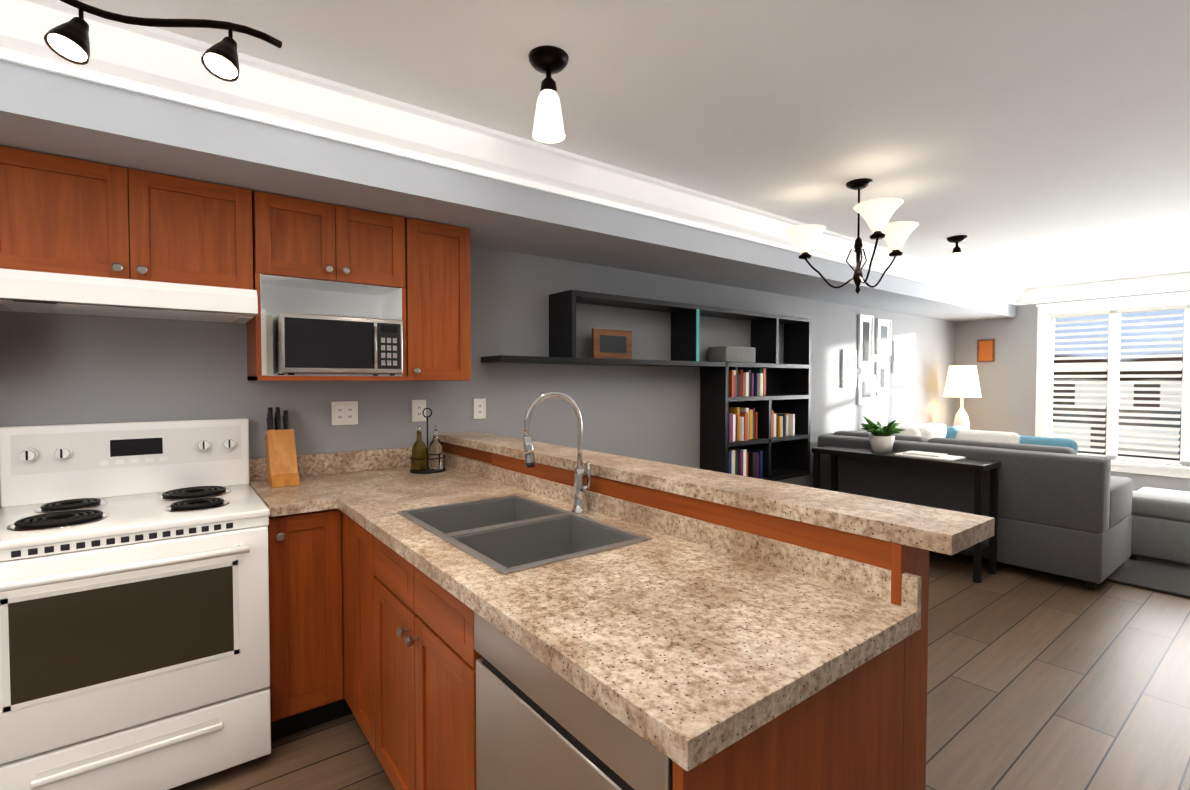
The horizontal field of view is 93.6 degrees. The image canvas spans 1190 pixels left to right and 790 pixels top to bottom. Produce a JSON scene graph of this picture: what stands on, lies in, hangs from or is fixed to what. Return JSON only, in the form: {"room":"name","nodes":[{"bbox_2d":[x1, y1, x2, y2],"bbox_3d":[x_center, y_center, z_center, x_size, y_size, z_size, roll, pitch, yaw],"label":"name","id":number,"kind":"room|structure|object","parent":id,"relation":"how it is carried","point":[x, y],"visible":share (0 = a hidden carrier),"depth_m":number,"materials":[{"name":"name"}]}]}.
{"room":"kitchen and living room","nodes":[
{"label":"kitchen and living room","id":0,"kind":"room"},
{"bbox_2d":[380,543,481,670],"bbox_3d":[-0.495,0.535,1.559,0.020,0.140,0.762,-1,2,-37],"label":"drawer front","id":1,"kind":"structure","parent":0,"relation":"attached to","point":[453,624],"depth_m":1.45,"materials":[{"name":"brown wood"}]},
{"bbox_2d":[0,245,954,486],"bbox_3d":[0.264,0.052,3.969,11.240,2.430,0.120,-1,2,-37],"label":"wall","id":2,"kind":"structure","parent":0,"point":[63,369],"depth_m":3.30,"materials":[{"name":"paint"}]},
{"bbox_2d":[0,146,3,268],"bbox_3d":[-2.245,-0.424,1.753,0.578,0.756,0.326,-1,2,-37],"label":"upper cabinet","id":3,"kind":"object","parent":2,"relation":"attached to","point":[1,147],"depth_m":1.80,"materials":[{"name":"brown wood"}]},
{"bbox_2d":[0,268,257,323],"bbox_3d":[-1.722,-0.352,2.078,0.756,0.099,0.449,-1,2,-37],"label":"range hood","id":4,"kind":"object","parent":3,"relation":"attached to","point":[42,292],"visible":1,"depth_m":1.94,"materials":[{"name":"white metal"}]},
{"bbox_2d":[4,146,275,305],"bbox_3d":[-1.735,-0.610,2.139,0.822,0.404,0.326,-1,2,-37],"label":"upper cabinet","id":5,"kind":"object","parent":2,"relation":"attached to","point":[66,215],"depth_m":2.00,"materials":[{"name":"brown wood"}]},
{"bbox_2d":[261,309,272,374],"bbox_3d":[-1.424,-0.220,2.400,0.046,0.269,0.230,-1,2,-37],"label":"cookbooks","id":6,"kind":"object","parent":5,"relation":"in","point":[267,341],"visible":0.57,"depth_m":2.33,"materials":[{"name":"white"}]},
{"bbox_2d":[0,443,443,502],"bbox_3d":[-1.882,0.342,2.244,2.647,0.100,0.019,-1,2,-37],"label":"backsplash","id":7,"kind":"structure","parent":2,"relation":"attached to","point":[322,463],"depth_m":2.73,"materials":[{"name":"beige stone"}]},
{"bbox_2d":[276,195,411,297],"bbox_3d":[-1.240,-0.658,2.516,0.664,0.326,0.326,-1,2,-37],"label":"upper cabinet","id":8,"kind":"object","parent":2,"relation":"attached to","point":[322,248],"depth_m":2.44,"materials":[{"name":"brown wood"}]},
{"bbox_2d":[331,401,357,424],"bbox_3d":[-1.228,0.089,2.745,0.121,0.115,0.007,-1,2,-37],"label":"electrical outlet plate","id":9,"kind":"object","parent":2,"relation":"attached to","point":[344,413],"depth_m":2.74,"materials":[{"name":"white plastic"}]},
{"bbox_2d":[412,400,425,421],"bbox_3d":[-0.934,0.083,2.970,0.075,0.115,0.007,-1,2,-37],"label":"electrical outlet plate","id":10,"kind":"object","parent":2,"relation":"attached to","point":[418,406],"depth_m":2.96,"materials":[{"name":"white plastic"}]},
{"bbox_2d":[376,218,470,380],"bbox_3d":[-0.854,-0.451,2.816,0.342,0.756,0.326,-1,2,-37],"label":"upper cabinet","id":11,"kind":"object","parent":2,"relation":"attached to","point":[435,314],"depth_m":2.69,"materials":[{"name":"brown wood"}]},
{"bbox_2d":[273,312,402,375],"bbox_3d":[-1.171,-0.216,2.538,0.493,0.255,0.359,-1,2,-37],"label":"microwave","id":12,"kind":"object","parent":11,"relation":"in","point":[314,344],"visible":0.85,"depth_m":2.40,"materials":[{"name":"silver metal"}]},
{"bbox_2d":[473,398,485,418],"bbox_3d":[-0.656,0.078,3.182,0.075,0.115,0.007,-1,2,-37],"label":"electrical outlet plate","id":13,"kind":"object","parent":2,"relation":"attached to","point":[479,405],"depth_m":3.18,"materials":[{"name":"white plastic"}]},
{"bbox_2d":[481,290,811,480],"bbox_3d":[0.600,0.037,3.990,2.960,1.340,0.249,-1,2,-37],"label":"wall shelf unit","id":14,"kind":"object","parent":2,"relation":"attached to","point":[755,408],"visible":0.94,"depth_m":4.28,"materials":[{"name":"black wood"}]},
{"bbox_2d":[443,451,923,610],"bbox_3d":[-0.097,0.364,2.066,0.029,0.065,2.433,-1,2,-37],"label":"backsplash","id":15,"kind":"structure","parent":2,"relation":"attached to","point":[866,576],"depth_m":1.41,"materials":[{"name":"beige stone"}]},
{"bbox_2d":[841,314,902,404],"bbox_3d":[2.958,-0.369,5.926,1.270,0.930,0.022,-1,2,-37],"label":"gallery","id":16,"kind":"object","parent":2,"relation":"attached to","point":[868,389],"visible":1,"depth_m":5.88,"materials":[{"name":"white paper"}]},
{"bbox_2d":[0,60,1015,321],"bbox_3d":[0.498,-1.004,3.636,11.000,0.300,0.650,-1,2,-37],"label":"soffit","id":17,"kind":"structure","parent":0,"point":[58,114],"depth_m":2.33,"materials":[{"name":"paint"}]},
{"bbox_2d":[78,0,1189,289],"bbox_3d":[1.348,-1.155,2.520,11.240,0.060,3.690,-1,2,-37],"label":"ceiling","id":18,"kind":"structure","parent":0,"point":[1030,144],"depth_m":2.08,"materials":[{"name":"paint"}]},
{"bbox_2d":[44,0,281,81],"bbox_3d":[-1.588,-0.963,1.097,1.707,0.251,0.223,-1,2,-37],"label":"track light","id":19,"kind":"object","parent":18,"relation":"attached to","point":[69,41],"visible":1,"depth_m":1.46,"materials":[{"name":"black metal"}]},
{"bbox_2d":[528,45,568,142],"bbox_3d":[-0.152,-0.980,1.836,0.131,0.255,0.132,-1,2,-37],"label":"ceiling light","id":20,"kind":"object","parent":18,"relation":"attached to","point":[548,61],"visible":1,"depth_m":1.81,"materials":[{"name":"white glass"}]},
{"bbox_2d":[785,178,918,293],"bbox_3d":[1.422,-0.842,3.051,0.686,0.595,0.688,-1,2,-37],"label":"chandelier","id":21,"kind":"object","parent":18,"relation":"hanging from","point":[877,214],"visible":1,"depth_m":3.00,"materials":[{"name":"white glass"}]},
{"bbox_2d":[947,235,967,272],"bbox_3d":[2.680,-1.040,4.140,0.131,0.255,0.132,-1,2,-37],"label":"ceiling light","id":22,"kind":"object","parent":18,"relation":"attached to","point":[956,264],"visible":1,"depth_m":4.11,"materials":[{"name":"white glass"}]},
{"bbox_2d":[169,551,1189,789],"bbox_3d":[1.348,1.334,2.584,11.240,0.060,3.690,-1,2,-37],"label":"floor","id":23,"kind":"structure","parent":0,"point":[1038,680],"depth_m":2.40,"materials":[{"name":"brown wood"}]},
{"bbox_2d":[0,418,270,789],"bbox_3d":[-1.630,0.717,1.985,0.760,1.205,0.752,-1,2,-37],"label":"stove","id":24,"kind":"object","parent":23,"relation":"on","point":[134,614],"visible":1,"depth_m":1.80,"materials":[{"name":"white metal"}]},
{"bbox_2d":[268,511,339,740],"bbox_3d":[-1.274,0.869,2.359,0.249,0.880,0.596,-1,2,-37],"label":"base cabinet","id":25,"kind":"object","parent":23,"relation":"on","point":[304,550],"depth_m":2.13,"materials":[{"name":"brown wood"}]},
{"bbox_2d":[340,515,475,789],"bbox_3d":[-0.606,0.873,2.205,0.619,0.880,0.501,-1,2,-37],"label":"base cabinet","id":26,"kind":"object","parent":23,"relation":"on","point":[411,696],"depth_m":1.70,"materials":[{"name":"brown wood"}]},
{"bbox_2d":[249,463,483,518],"bbox_3d":[-1.007,0.405,2.526,0.892,0.040,0.637,-1,2,-37],"label":"countertop","id":27,"kind":"structure","parent":26,"relation":"on","point":[314,492],"depth_m":2.40,"materials":[{"name":"beige stone"}]},
{"bbox_2d":[264,407,299,487],"bbox_3d":[-1.378,0.221,2.453,0.105,0.331,0.240,-1,2,-37],"label":"knife block","id":28,"kind":"object","parent":27,"relation":"on","point":[281,458],"visible":1,"depth_m":2.42,"materials":[{"name":"brown wood"}]},
{"bbox_2d":[409,408,445,473],"bbox_3d":[-0.831,0.220,2.771,0.176,0.315,0.176,-1,2,-37],"label":"caddy","id":29,"kind":"object","parent":27,"relation":"on","point":[425,460],"visible":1,"depth_m":2.75,"materials":[{"name":"black"}]},
{"bbox_2d":[336,479,923,774],"bbox_3d":[-0.172,0.428,1.621,0.665,0.040,1.815,-1,2,-37],"label":"countertop","id":30,"kind":"structure","parent":26,"relation":"on","point":[696,649],"depth_m":1.05,"materials":[{"name":"beige stone"}]},
{"bbox_2d":[396,491,655,574],"bbox_3d":[-0.258,0.499,1.740,0.466,0.199,0.761,-1,2,-37],"label":"sink","id":31,"kind":"object","parent":30,"relation":"in","point":[514,532],"depth_m":1.78,"materials":[{"name":"grey metal"}]},
{"bbox_2d":[520,391,591,514],"bbox_3d":[-0.117,0.195,1.831,0.250,0.413,0.095,-1,2,-37],"label":"faucet","id":32,"kind":"object","parent":30,"relation":"on","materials":[{"name":"silver metal"}]},
{"bbox_2d":[438,431,994,554],"bbox_3d":[-0.011,0.252,2.103,0.222,0.038,2.512,-1,2,-37],"label":"countertop","id":33,"kind":"structure","parent":26,"relation":"on","point":[918,527],"depth_m":1.36,"materials":[{"name":"beige stone"}]},
{"bbox_2d":[474,611,672,789],"bbox_3d":[0.154,0.901,1.191,0.606,0.874,0.607,-1,2,-37],"label":"dishwasher","id":34,"kind":"object","parent":23,"relation":"on","point":[540,725],"visible":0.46,"depth_m":1.01,"materials":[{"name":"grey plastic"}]},
{"bbox_2d":[812,416,1000,582],"bbox_3d":[2.355,0.718,4.346,0.386,1.079,1.250,-1,2,-37],"label":"table","id":35,"kind":"object","parent":23,"relation":"on","point":[881,440],"visible":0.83,"depth_m":4.06,"materials":[{"name":"black wood"}]},
{"bbox_2d":[861,416,903,452],"bbox_3d":[2.266,0.315,4.452,0.386,0.278,0.357,-1,2,-37],"label":"plant","id":36,"kind":"object","parent":35,"relation":"on","point":[881,440],"depth_m":4.37,"materials":[{"name":"green plant"}]},
{"bbox_2d":[943,366,980,429],"bbox_3d":[4.375,0.426,6.671,0.460,1.548,0.460,-1,2,-37],"label":"table lamp","id":37,"kind":"object","parent":23,"relation":"on","point":[962,381],"visible":0.52,"depth_m":6.55,"materials":[{"name":"white fabric"}]},
{"bbox_2d":[1105,555,1189,598],"bbox_3d":[4.231,1.232,4.945,2.550,0.019,1.960,-1,2,-37],"label":"rug","id":38,"kind":"object","parent":23,"relation":"on","point":[1160,575],"depth_m":3.87,"materials":[{"name":"grey carpet"}]},
{"bbox_2d":[818,423,1132,589],"bbox_3d":[3.371,0.751,4.897,1.900,0.943,1.970,-1,2,-37],"label":"sofa","id":39,"kind":"object","parent":38,"relation":"on","point":[1064,509],"visible":0.79,"depth_m":3.92,"materials":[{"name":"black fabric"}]},
{"bbox_2d":[1129,487,1189,563],"bbox_3d":[4.394,1.000,4.257,0.650,0.479,0.450,-1,2,-37],"label":"ottoman","id":40,"kind":"object","parent":38,"relation":"on","point":[1160,523],"visible":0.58,"depth_m":4.09,"materials":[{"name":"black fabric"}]},
{"bbox_2d":[954,290,1189,491],"bbox_3d":[5.765,0.001,5.928,0.120,2.430,3.450,-1,2,-37],"label":"wall","id":41,"kind":"structure","parent":0,"point":[1005,401],"depth_m":6.79,"materials":[{"name":"paint"}]},
{"bbox_2d":[0,0,1025,304],"bbox_3d":[0.733,-1.067,3.326,11.000,0.158,0.125,-1,2,-37],"label":"cove","id":42,"kind":"structure","parent":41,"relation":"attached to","point":[156,62],"depth_m":2.15,"materials":[{"name":"white paint"}]},
{"bbox_2d":[977,339,994,361],"bbox_3d":[4.871,-0.551,6.962,0.022,0.280,0.180,-1,2,-37],"label":"framed picture","id":43,"kind":"object","parent":41,"relation":"attached to","point":[986,350],"visible":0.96,"depth_m":6.94,"materials":[{"name":"orange"}]},
{"bbox_2d":[1017,273,1189,304],"bbox_3d":[5.865,-1.126,5.566,0.125,0.158,2.800,-1,2,-37],"label":"crown molding","id":44,"kind":"structure","parent":41,"relation":"attached to","point":[1154,284],"depth_m":6.00,"materials":[{"name":"white paint"}]},
{"bbox_2d":[1035,291,1189,478],"bbox_3d":[5.795,-0.106,5.845,0.170,1.870,1.925,-1,2,-37],"label":"window","id":45,"kind":"structure","parent":41,"relation":"in","point":[1044,369],"depth_m":6.07,"materials":[{"name":"white plastic"}]},
{"bbox_2d":[1050,305,1185,465],"bbox_3d":[5.790,-0.102,5.841,0.057,1.634,1.645,-1,2,-37],"label":"window blinds","id":46,"kind":"object","parent":45,"relation":"attached to","point":[1141,310],"visible":0.88,"depth_m":5.97,"materials":[{"name":"white plastic"}]},
{"label":"outside","id":47,"kind":"structure","parent":0,"visible":0},
{"bbox_2d":[1052,309,1183,460],"bbox_3d":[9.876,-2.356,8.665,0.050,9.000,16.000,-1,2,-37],"label":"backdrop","id":48,"kind":"structure","parent":47,"point":[1125,372],"depth_m":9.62,"materials":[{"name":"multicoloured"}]}
]}

